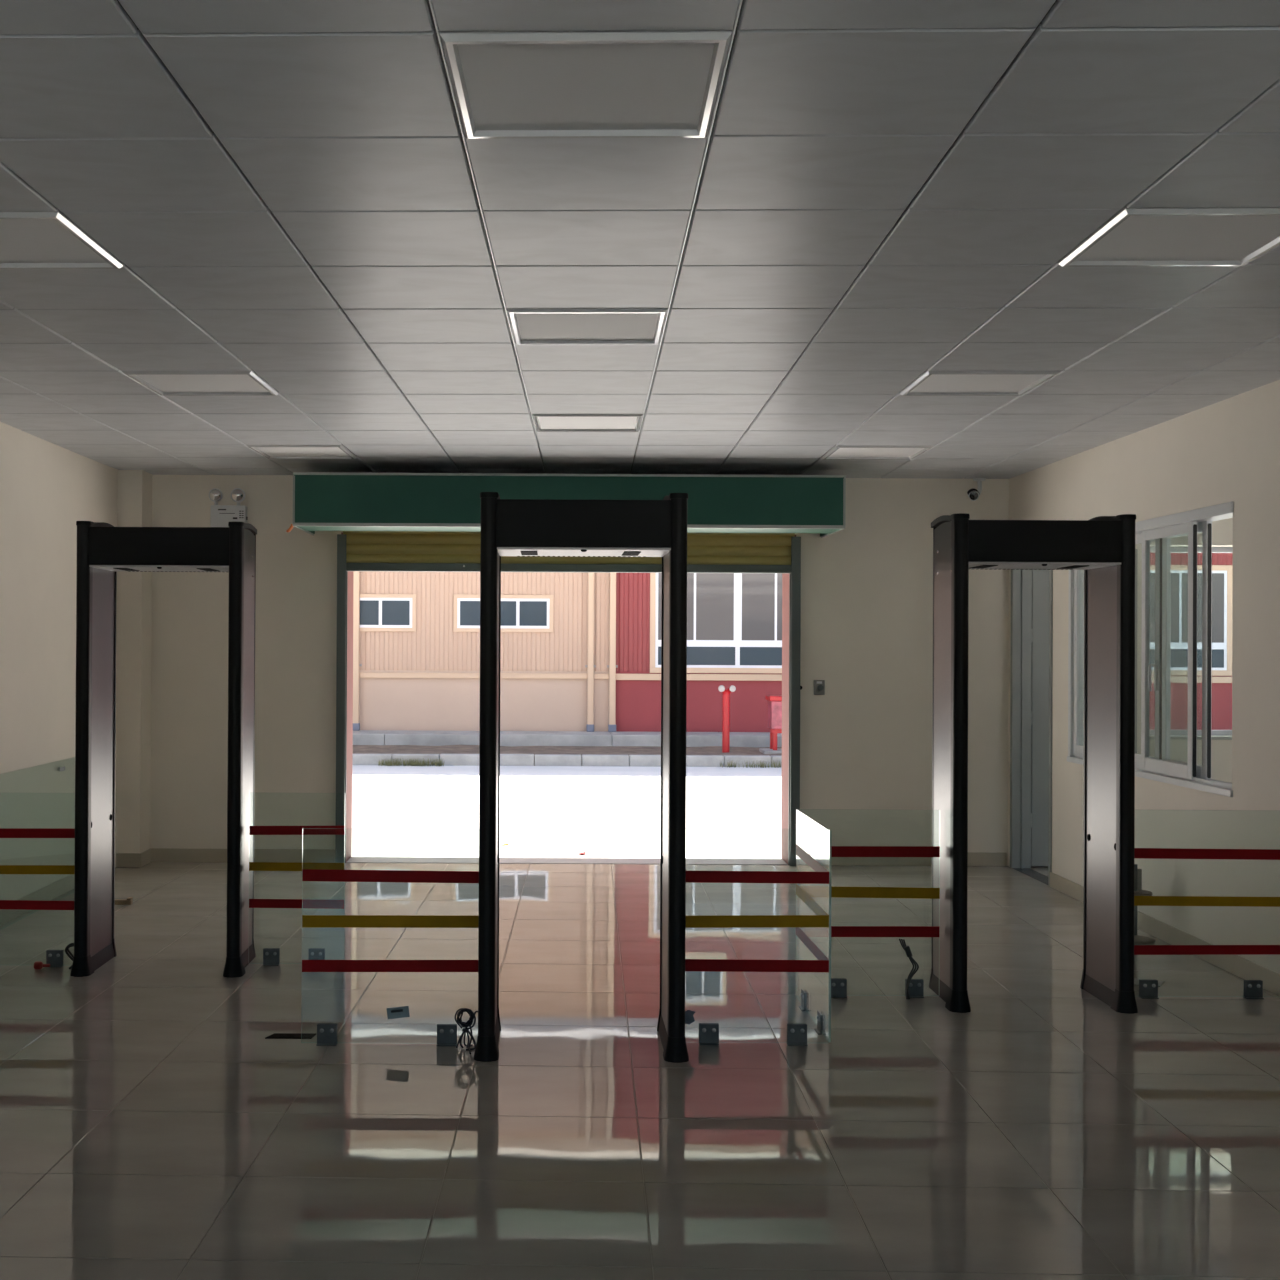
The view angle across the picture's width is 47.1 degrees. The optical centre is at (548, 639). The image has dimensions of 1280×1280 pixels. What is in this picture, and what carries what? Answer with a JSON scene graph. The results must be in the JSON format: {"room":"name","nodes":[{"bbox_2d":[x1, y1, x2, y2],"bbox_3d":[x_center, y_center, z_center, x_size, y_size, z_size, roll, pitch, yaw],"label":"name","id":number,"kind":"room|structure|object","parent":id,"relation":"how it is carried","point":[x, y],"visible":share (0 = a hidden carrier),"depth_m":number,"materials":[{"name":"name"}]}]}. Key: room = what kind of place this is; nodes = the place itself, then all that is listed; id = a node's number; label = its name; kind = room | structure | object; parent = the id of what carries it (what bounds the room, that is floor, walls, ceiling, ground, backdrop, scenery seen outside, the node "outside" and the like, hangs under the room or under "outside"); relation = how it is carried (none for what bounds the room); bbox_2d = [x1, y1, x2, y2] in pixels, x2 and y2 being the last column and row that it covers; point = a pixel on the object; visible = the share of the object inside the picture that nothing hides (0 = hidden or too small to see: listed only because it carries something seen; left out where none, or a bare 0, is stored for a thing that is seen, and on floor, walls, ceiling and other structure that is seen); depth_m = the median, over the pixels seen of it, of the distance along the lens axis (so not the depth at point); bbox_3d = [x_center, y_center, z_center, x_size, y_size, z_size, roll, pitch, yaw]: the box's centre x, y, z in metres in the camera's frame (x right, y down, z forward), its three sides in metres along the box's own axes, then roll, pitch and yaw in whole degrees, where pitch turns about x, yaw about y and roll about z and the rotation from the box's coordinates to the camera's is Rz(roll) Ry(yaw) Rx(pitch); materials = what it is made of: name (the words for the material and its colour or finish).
{"room":"security checkpoint","nodes":[
{"label":"security checkpoint","id":0,"kind":"room"},
{"bbox_2d":[0,422,117,899],"bbox_3d":[-3.231,0.135,3.884,0.200,3.060,14.570,0,0,0],"label":"wall","id":1,"kind":"structure","parent":0,"point":[46,487],"depth_m":8.99,"materials":[{"name":"beige paint"}]},
{"bbox_2d":[0,853,115,925],"bbox_3d":[-3.132,1.554,3.692,0.012,0.100,13.800,0,0,0],"label":"baseboard","id":2,"kind":"structure","parent":1,"relation":"attached to","point":[51,891],"depth_m":9.10,"materials":[{"name":"beige tile"}]},
{"bbox_2d":[0,0,1279,478],"bbox_3d":[0.146,-1.280,3.855,6.540,0.061,14.096,0,0,0],"label":"ceiling","id":3,"kind":"structure","parent":0,"point":[877,195],"depth_m":4.45,"materials":[{"name":"tile"}]},
{"bbox_2d":[0,208,123,268],"bbox_3d":[-1.738,-1.261,4.618,0.623,0.030,0.621,0,0,0],"label":"recessed light","id":4,"kind":"object","parent":3,"relation":"in","point":[28,240],"visible":0.85,"depth_m":4.66,"materials":[{"name":"white"}]},
{"bbox_2d":[0,219,107,262],"bbox_3d":[-1.738,-1.263,4.618,0.559,0.009,0.557,0,0,0],"label":"diffuser","id":5,"kind":"object","parent":4,"relation":"attached to","point":[21,240],"depth_m":4.64,"materials":[{"name":"white plastic"}]},
{"bbox_2d":[122,369,278,395],"bbox_3d":[-1.671,-1.247,7.082,0.623,0.030,0.621,0,0,0],"label":"recessed light","id":6,"kind":"object","parent":3,"relation":"in","point":[250,382],"visible":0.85,"depth_m":7.08,"materials":[{"name":"white"}]},
{"bbox_2d":[134,374,268,391],"bbox_3d":[-1.671,-1.250,7.082,0.559,0.009,0.557,0,0,0],"label":"diffuser","id":7,"kind":"object","parent":6,"relation":"attached to","point":[155,382],"depth_m":7.08,"materials":[{"name":"white plastic"}]},
{"bbox_2d":[246,443,356,458],"bbox_3d":[-1.604,-1.234,9.546,0.623,0.030,0.621,0,0,0],"label":"recessed light","id":8,"kind":"object","parent":3,"relation":"in","point":[268,451],"visible":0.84,"depth_m":9.57,"materials":[{"name":"white"}]},
{"bbox_2d":[256,447,347,455],"bbox_3d":[-1.604,-1.236,9.546,0.559,0.009,0.557,0,0,0],"label":"diffuser","id":9,"kind":"object","parent":8,"relation":"attached to","point":[265,451],"depth_m":9.56,"materials":[{"name":"white plastic"}]},
{"bbox_2d":[439,30,732,138],"bbox_3d":[0.084,-1.259,3.335,0.623,0.030,0.621,0,0,0],"label":"recessed light","id":10,"kind":"object","parent":3,"relation":"in","point":[639,83],"visible":0.9,"depth_m":3.30,"materials":[{"name":"white"}]},
{"bbox_2d":[506,308,667,344],"bbox_3d":[0.151,-1.245,5.799,0.623,0.030,0.621,0,0,0],"label":"recessed light","id":11,"kind":"object","parent":3,"relation":"in","point":[529,326],"visible":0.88,"depth_m":5.78,"materials":[{"name":"white metal"}]},
{"bbox_2d":[516,313,658,339],"bbox_3d":[0.151,-1.248,5.799,0.559,0.009,0.557,0,0,0],"label":"diffuser","id":12,"kind":"object","parent":11,"relation":"attached to","point":[529,326],"depth_m":5.81,"materials":[{"name":"white plastic"}]},
{"bbox_2d":[532,413,643,431],"bbox_3d":[0.218,-1.231,8.263,0.623,0.030,0.621,0,0,0],"label":"recessed light","id":13,"kind":"object","parent":3,"relation":"in","point":[542,422],"visible":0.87,"depth_m":8.28,"materials":[{"name":"white"}]},
{"bbox_2d":[539,417,636,428],"bbox_3d":[0.218,-1.234,8.263,0.559,0.009,0.557,0,0,0],"label":"diffuser","id":14,"kind":"object","parent":13,"relation":"attached to","point":[544,422],"depth_m":8.29,"materials":[{"name":"white plastic"}]},
{"bbox_2d":[821,444,932,459],"bbox_3d":[2.107,-1.216,9.444,0.623,0.030,0.621,0,0,0],"label":"recessed light","id":15,"kind":"object","parent":3,"relation":"in","point":[837,452],"visible":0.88,"depth_m":9.47,"materials":[{"name":"white metal"}]},
{"bbox_2d":[829,448,923,456],"bbox_3d":[2.107,-1.218,9.444,0.559,0.009,0.557,0,0,0],"label":"diffuser","id":16,"kind":"object","parent":15,"relation":"attached to","point":[833,452],"depth_m":9.47,"materials":[{"name":"white plastic"}]},
{"bbox_2d":[900,369,1061,395],"bbox_3d":[2.040,-1.229,6.981,0.623,0.030,0.621,0,0,0],"label":"recessed light","id":17,"kind":"object","parent":3,"relation":"in","point":[928,383],"visible":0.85,"depth_m":6.99,"materials":[{"name":"white"}]},
{"bbox_2d":[910,374,1047,391],"bbox_3d":[2.040,-1.232,6.981,0.559,0.009,0.557,0,0,0],"label":"diffuser","id":18,"kind":"object","parent":17,"relation":"attached to","point":[926,382],"depth_m":6.98,"materials":[{"name":"white plastic"}]},
{"bbox_2d":[1058,205,1279,266],"bbox_3d":[1.973,-1.243,4.516,0.623,0.030,0.621,0,0,0],"label":"recessed light","id":19,"kind":"object","parent":3,"relation":"in","point":[1131,236],"visible":0.9,"depth_m":4.53,"materials":[{"name":"white"}]},
{"bbox_2d":[1075,215,1279,260],"bbox_3d":[1.973,-1.245,4.516,0.559,0.009,0.557,0,0,0],"label":"diffuser","id":20,"kind":"object","parent":19,"relation":"attached to","point":[1132,237],"depth_m":4.53,"materials":[{"name":"white plastic"}]},
{"bbox_2d":[0,862,1279,1279],"bbox_3d":[0.132,1.651,3.826,6.540,0.060,14.070,0,0,0],"label":"floor","id":21,"kind":"structure","parent":0,"point":[152,1128],"depth_m":5.23,"materials":[{"name":"tile"}]},
{"bbox_2d":[0,757,72,929],"bbox_3d":[-3.101,1.196,8.619,0.049,0.866,2.350,0,0,0],"label":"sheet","id":22,"kind":"object","parent":21,"relation":"on","point":[61,768],"visible":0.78,"depth_m":8.90,"materials":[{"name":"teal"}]},
{"bbox_2d":[0,792,74,966],"bbox_3d":[-2.702,1.194,7.304,0.808,0.865,0.042,0,0,0],"label":"glass barrier","id":23,"kind":"object","parent":21,"relation":"on","point":[54,958],"visible":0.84,"depth_m":7.30,"materials":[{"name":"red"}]},
{"bbox_2d":[34,961,50,969],"bbox_3d":[-2.501,1.607,7.231,0.075,0.040,0.040,0,0,0],"label":"plug","id":24,"kind":"object","parent":21,"relation":"on","point":[38,965],"visible":1,"depth_m":7.22,"materials":[{"name":"red plastic"}]},
{"bbox_2d":[65,943,73,968],"bbox_3d":[-2.347,1.562,7.235,0.090,0.131,0.035,0,0,-7],"label":"cable bundle","id":25,"kind":"object","parent":21,"relation":"on","point":[68,946],"visible":0.35,"depth_m":7.24,"materials":[{"name":"black rubber"}]},
{"bbox_2d":[115,897,132,904],"bbox_3d":[-2.726,1.615,9.071,0.285,0.040,0.050,0,0,0],"label":"batten","id":26,"kind":"object","parent":21,"relation":"on","point":[128,901],"visible":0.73,"depth_m":9.05,"materials":[{"name":"brown wood"}]},
{"bbox_2d":[115,470,151,852],"bbox_3d":[-3.141,0.191,10.734,0.380,2.902,0.270,0,0,0],"label":"pier","id":27,"kind":"object","parent":21,"relation":"on","point":[134,487],"visible":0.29,"depth_m":10.60,"materials":[{"name":"beige paint"}]},
{"bbox_2d":[70,521,256,977],"bbox_3d":[-1.899,0.520,7.337,0.836,2.220,0.517,0,0,0],"label":"gate","id":28,"kind":"object","parent":21,"relation":"on","point":[104,549],"visible":1,"depth_m":7.12,"materials":[{"name":"black plastic"},{"name":"grey metal"}]},
{"bbox_2d":[128,571,194,571],"bbox_3d":[-1.894,-0.351,7.529,0.535,0.002,0.025,0,0,0],"label":"vent","id":29,"kind":"object","parent":28,"relation":"attached to","point":[128,571],"depth_m":7.52,"materials":[{"name":"black"}]},
{"bbox_2d":[265,1033,315,1038],"bbox_3d":[-1.059,1.625,6.011,0.198,0.004,0.070,0,0,0],"label":"floor strip","id":30,"kind":"object","parent":21,"relation":"on","point":[275,1035],"visible":1,"depth_m":6.00,"materials":[{"name":"black metal"}]},
{"bbox_2d":[248,792,344,965],"bbox_3d":[-1.268,1.201,7.369,0.480,0.865,0.042,0,0,0],"label":"glass barrier","id":31,"kind":"object","parent":21,"relation":"on","point":[271,956],"visible":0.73,"depth_m":7.36,"materials":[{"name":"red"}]},
{"bbox_2d":[301,828,478,1045],"bbox_3d":[-0.629,1.195,5.899,0.730,0.868,0.042,0,0,0],"label":"glass barrier","id":32,"kind":"object","parent":21,"relation":"on","point":[326,1032],"visible":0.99,"depth_m":5.89,"materials":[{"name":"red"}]},
{"bbox_2d":[391,1009,402,1012],"bbox_3d":[-0.612,1.492,5.890,0.049,0.016,0.001,0,0,0],"label":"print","id":33,"kind":"object","parent":32,"relation":"attached to","point":[392,1010],"depth_m":5.89,"materials":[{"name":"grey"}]},
{"bbox_2d":[455,1008,477,1053],"bbox_3d":[-0.311,1.549,5.829,0.086,0.161,0.135,0,0,-34],"label":"cable bundle","id":34,"kind":"object","parent":21,"relation":"on","point":[472,1017],"visible":0.98,"depth_m":5.84,"materials":[{"name":"grey rubber"}]},
{"bbox_2d":[293,472,845,865],"bbox_3d":[0.131,0.260,10.434,3.775,2.786,0.870,0,0,0],"label":"roller shutter","id":35,"kind":"object","parent":21,"relation":"on","point":[393,522],"visible":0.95,"depth_m":10.01,"materials":[{"name":"green metal"}]},
{"bbox_2d":[343,531,794,564],"bbox_3d":[0.146,-0.788,10.830,3.339,0.450,0.023,0,0,0],"label":"roller shutter","id":36,"kind":"object","parent":35,"relation":"hanging from","point":[359,547],"depth_m":10.82,"materials":[{"name":"metal"}]},
{"bbox_2d":[474,492,688,1062],"bbox_3d":[0.131,0.523,5.922,0.836,2.220,0.517,0,0,0],"label":"gate","id":37,"kind":"object","parent":21,"relation":"on","point":[509,527],"visible":1,"depth_m":5.70,"materials":[{"name":"black"}]},
{"bbox_2d":[517,556,645,556],"bbox_3d":[0.136,-0.349,6.114,0.535,0.002,0.025,0,0,0],"label":"vent","id":38,"kind":"object","parent":37,"relation":"attached to","point":[517,556],"depth_m":6.11,"materials":[{"name":"black"}]},
{"bbox_2d":[685,828,829,1045],"bbox_3d":[0.827,1.200,5.934,0.614,0.872,0.042,0,0,0],"label":"glass barrier","id":39,"kind":"object","parent":21,"relation":"on","point":[708,1032],"visible":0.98,"depth_m":5.93,"materials":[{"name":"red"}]},
{"bbox_2d":[796,809,831,1041],"bbox_3d":[1.140,1.208,6.340,0.042,0.864,0.788,0,0,0],"label":"glass barrier","id":40,"kind":"object","parent":21,"relation":"on","point":[817,867],"visible":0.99,"depth_m":6.30,"materials":[{"name":"teal"}]},
{"bbox_2d":[798,809,939,997],"bbox_3d":[1.475,1.213,6.754,0.650,0.862,0.042,0,0,0],"label":"glass barrier","id":41,"kind":"object","parent":21,"relation":"on","point":[838,985],"visible":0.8,"depth_m":6.75,"materials":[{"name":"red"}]},
{"bbox_2d":[899,939,918,998],"bbox_3d":[1.646,1.505,6.699,0.086,0.273,0.035,0,0,0],"label":"cable bundle","id":42,"kind":"object","parent":21,"relation":"on","point":[908,952],"visible":1,"depth_m":6.70,"materials":[{"name":"black rubber"}]},
{"bbox_2d":[929,513,1137,1013],"bbox_3d":[2.197,0.537,6.723,0.836,2.220,0.517,0,0,0],"label":"gate","id":43,"kind":"object","parent":21,"relation":"on","point":[1103,547],"visible":1,"depth_m":6.54,"materials":[{"name":"black metal"}]},
{"bbox_2d":[1002,569,1072,569],"bbox_3d":[2.202,-0.334,6.915,0.535,0.002,0.025,0,0,0],"label":"vent","id":44,"kind":"object","parent":43,"relation":"attached to","point":[1002,569],"depth_m":6.92,"materials":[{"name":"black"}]},
{"bbox_2d":[1134,864,1155,943],"bbox_3d":[3.231,1.450,8.102,0.232,0.420,0.232,0,0,0],"label":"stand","id":45,"kind":"object","parent":21,"relation":"on","point":[1138,939],"visible":0.44,"depth_m":8.08,"materials":[{"name":"metal"}]},
{"bbox_2d":[1134,978,1164,986],"bbox_3d":[2.793,1.650,7.067,0.318,0.004,0.188,0,0,26],"label":"scrap","id":46,"kind":"object","parent":21,"relation":"on","point":[1136,981],"visible":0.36,"depth_m":7.05,"materials":[{"name":"grey plastic"}]},
{"bbox_2d":[1134,810,1279,998],"bbox_3d":[2.987,1.218,6.764,0.794,0.866,0.042,0,0,0],"label":"glass barrier","id":47,"kind":"object","parent":21,"relation":"on","point":[1148,988],"visible":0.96,"depth_m":6.76,"materials":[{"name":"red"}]},
{"bbox_2d":[150,473,1232,865],"bbox_3d":[2.034,0.199,10.919,10.330,3.060,0.100,0,0,0],"label":"wall","id":48,"kind":"structure","parent":0,"point":[867,585],"depth_m":10.87,"materials":[{"name":"beige paint"}]},
{"bbox_2d":[209,488,247,526],"bbox_3d":[-2.370,-0.965,10.820,0.279,0.312,0.111,0,0,0],"label":"emergency light","id":49,"kind":"object","parent":48,"relation":"attached to","point":[220,515],"visible":0.95,"depth_m":10.80,"materials":[{"name":"white plastic"}]},
{"bbox_2d":[218,509,243,518],"bbox_3d":[-2.346,-0.928,10.800,0.189,0.074,0.002,0,0,0],"label":"print","id":50,"kind":"object","parent":49,"relation":"attached to","point":[222,513],"depth_m":10.80,"materials":[{"name":"grey"}]},
{"bbox_2d":[341,532,353,862],"bbox_3d":[-1.649,0.456,11.033,0.300,2.510,0.330,0,0,0],"label":"trim","id":51,"kind":"structure","parent":48,"relation":"attached to","point":[350,573],"depth_m":11.03,"materials":[{"name":"paint"}]},
{"bbox_2d":[116,848,1006,866],"bbox_3d":[0.132,1.609,10.720,6.516,0.100,0.282,0,0,0],"label":"baseboard","id":52,"kind":"structure","parent":48,"relation":"attached to","point":[152,854],"depth_m":10.85,"materials":[{"name":"beige tile"}]},
{"bbox_2d":[346,857,787,864],"bbox_3d":[0.134,1.688,11.006,3.279,0.064,0.290,0,0,0],"label":"trim","id":53,"kind":"structure","parent":48,"relation":"attached to","point":[504,860],"depth_m":10.99,"materials":[{"name":"grey stone"}]},
{"bbox_2d":[781,535,795,863],"bbox_3d":[1.930,0.474,11.033,0.300,2.510,0.330,0,0,0],"label":"trim","id":54,"kind":"structure","parent":48,"relation":"attached to","point":[785,576],"depth_m":11.04,"materials":[{"name":"paint"}]},
{"bbox_2d":[814,680,824,694],"bbox_3d":[2.003,0.352,10.857,0.080,0.110,0.022,0,0,0],"label":"wall switch","id":55,"kind":"object","parent":48,"relation":"attached to","point":[819,685],"visible":1,"depth_m":10.86,"materials":[{"name":"grey plastic"}]},
{"bbox_2d":[967,478,985,500],"bbox_3d":[3.122,-1.102,10.736,0.116,0.179,0.242,0,0,29],"label":"security camera","id":56,"kind":"object","parent":48,"relation":"attached to","point":[973,494],"visible":1,"depth_m":10.69,"materials":[{"name":"white plastic"}]},
{"bbox_2d":[1149,547,1232,739],"bbox_3d":[5.650,0.022,10.975,2.400,1.440,0.230,0,0,0],"label":"window","id":57,"kind":"structure","parent":48,"relation":"in","point":[1174,734],"depth_m":11.03,"materials":[{"name":"white metal"}]},
{"bbox_2d":[1030,866,1047,875],"bbox_3d":[5.357,1.697,7.426,3.670,0.060,6.870,0,0,0],"label":"floor","id":58,"kind":"structure","parent":0,"point":[1043,870],"depth_m":10.70,"materials":[{"name":"tile"}]},
{"bbox_2d":[1008,380,1279,973],"bbox_3d":[3.469,0.168,3.734,0.120,3.060,14.270,0,0,0],"label":"wall","id":59,"kind":"structure","parent":0,"point":[1227,450],"depth_m":7.56,"materials":[{"name":"beige paint"}]},
{"bbox_2d":[1013,868,1047,884],"bbox_3d":[3.462,1.697,10.346,0.120,0.053,0.850,0,0,0],"label":"trim","id":60,"kind":"structure","parent":59,"relation":"attached to","point":[1036,875],"depth_m":10.44,"materials":[{"name":"stone"}]},
{"bbox_2d":[1010,549,1137,885],"bbox_3d":[3.863,0.484,10.368,0.930,2.377,0.900,0,0,0],"label":"door","id":61,"kind":"structure","parent":59,"relation":"in","point":[1031,590],"depth_m":10.75,"materials":[{"name":"grey paint"}]},
{"bbox_2d":[1067,502,1233,796],"bbox_3d":[3.464,0.053,8.455,0.132,1.474,2.310,0,0,0],"label":"window","id":62,"kind":"structure","parent":59,"relation":"in","point":[1160,768],"depth_m":8.24,"materials":[{"name":"white paint"}]},
{"bbox_2d":[1050,872,1279,995],"bbox_3d":[3.396,1.585,3.357,0.012,0.100,13.130,0,0,0],"label":"baseboard","id":63,"kind":"structure","parent":59,"relation":"attached to","point":[1241,967],"depth_m":7.74,"materials":[{"name":"beige tile"}]},
{"bbox_2d":[1150,546,1225,546],"bbox_3d":[1.004,-0.905,11.070,26.000,5.260,0.190,0,0,0],"label":"wall","id":64,"kind":"structure","parent":0,"point":[1150,546],"depth_m":10.99,"materials":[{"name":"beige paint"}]},
{"label":"outside","id":65,"kind":"structure","parent":0,"visible":0},
{"bbox_2d":[353,730,781,747],"bbox_3d":[1.812,1.688,22.716,63.632,0.488,1.150,0,0,0],"label":"curb","id":66,"kind":"object","parent":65,"point":[361,737],"visible":0.08,"depth_m":22.14,"materials":[{"name":"grey concrete"}]},
{"bbox_2d":[353,553,1232,731],"bbox_3d":[1.008,-1.555,26.584,34.000,6.232,11.050,0,0,0],"label":"warehouse building","id":67,"kind":"structure","parent":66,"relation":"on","point":[581,651],"depth_m":23.09,"materials":[{"name":"beige paint"}]},
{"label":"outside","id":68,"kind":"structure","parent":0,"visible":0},
{"bbox_2d":[353,745,781,765],"bbox_3d":[0.991,1.749,21.146,62.000,0.341,1.990,0,0,0],"label":"verge","id":69,"kind":"structure","parent":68,"point":[357,749],"depth_m":21.14,"materials":[{"name":"grey concrete"}]},
{"bbox_2d":[718,685,735,752],"bbox_3d":[2.524,1.139,20.851,0.247,0.992,0.190,0,0,0],"label":"standpipe","id":70,"kind":"object","parent":69,"relation":"on","point":[726,693],"visible":0.99,"depth_m":20.85,"materials":[{"name":"red metal"}]},
{"bbox_2d":[718,685,725,694],"bbox_3d":[2.481,0.727,20.844,0.155,0.170,0.173,0,0,0],"label":"outlet","id":71,"kind":"object","parent":70,"relation":"attached to","point":[721,688],"depth_m":20.77,"materials":[{"name":"silver metal"}]},
{"bbox_2d":[726,685,735,694],"bbox_3d":[2.572,0.728,20.844,0.156,0.169,0.172,0,0,0],"label":"outlet","id":72,"kind":"object","parent":70,"relation":"attached to","point":[732,688],"depth_m":20.77,"materials":[{"name":"silver metal"}]},
{"bbox_2d":[759,695,781,753],"bbox_3d":[3.549,1.236,21.024,0.990,0.870,0.500,0,0,0],"label":"equipment box","id":73,"kind":"object","parent":69,"relation":"on","point":[774,701],"visible":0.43,"depth_m":20.84,"materials":[{"name":"red paint"}]},
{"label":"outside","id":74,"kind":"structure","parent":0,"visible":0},
{"bbox_2d":[352,765,781,858],"bbox_3d":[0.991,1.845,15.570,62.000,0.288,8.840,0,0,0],"label":"yard","id":75,"kind":"structure","parent":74,"point":[398,811],"depth_m":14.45,"materials":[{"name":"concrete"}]},
{"bbox_2d":[377,758,444,765],"bbox_3d":[-1.876,1.655,19.901,0.948,0.110,0.188,0,0,0],"label":"weeds","id":76,"kind":"object","parent":75,"relation":"on","point":[387,763],"visible":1,"depth_m":19.87,"materials":[{"name":"green plant"}]},
{"bbox_2d":[352,754,781,766],"bbox_3d":[1.095,1.743,20.071,62.200,0.342,0.160,0,0,0],"label":"kerb","id":77,"kind":"object","parent":75,"relation":"on","point":[358,759],"visible":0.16,"depth_m":19.99,"materials":[{"name":"grey concrete"}]},
{"bbox_2d":[720,759,781,767],"bbox_3d":[2.951,1.679,19.902,1.260,0.110,0.175,0,0,0],"label":"weeds","id":78,"kind":"object","parent":75,"relation":"on","point":[763,763],"visible":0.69,"depth_m":19.87,"materials":[{"name":"green plant"}]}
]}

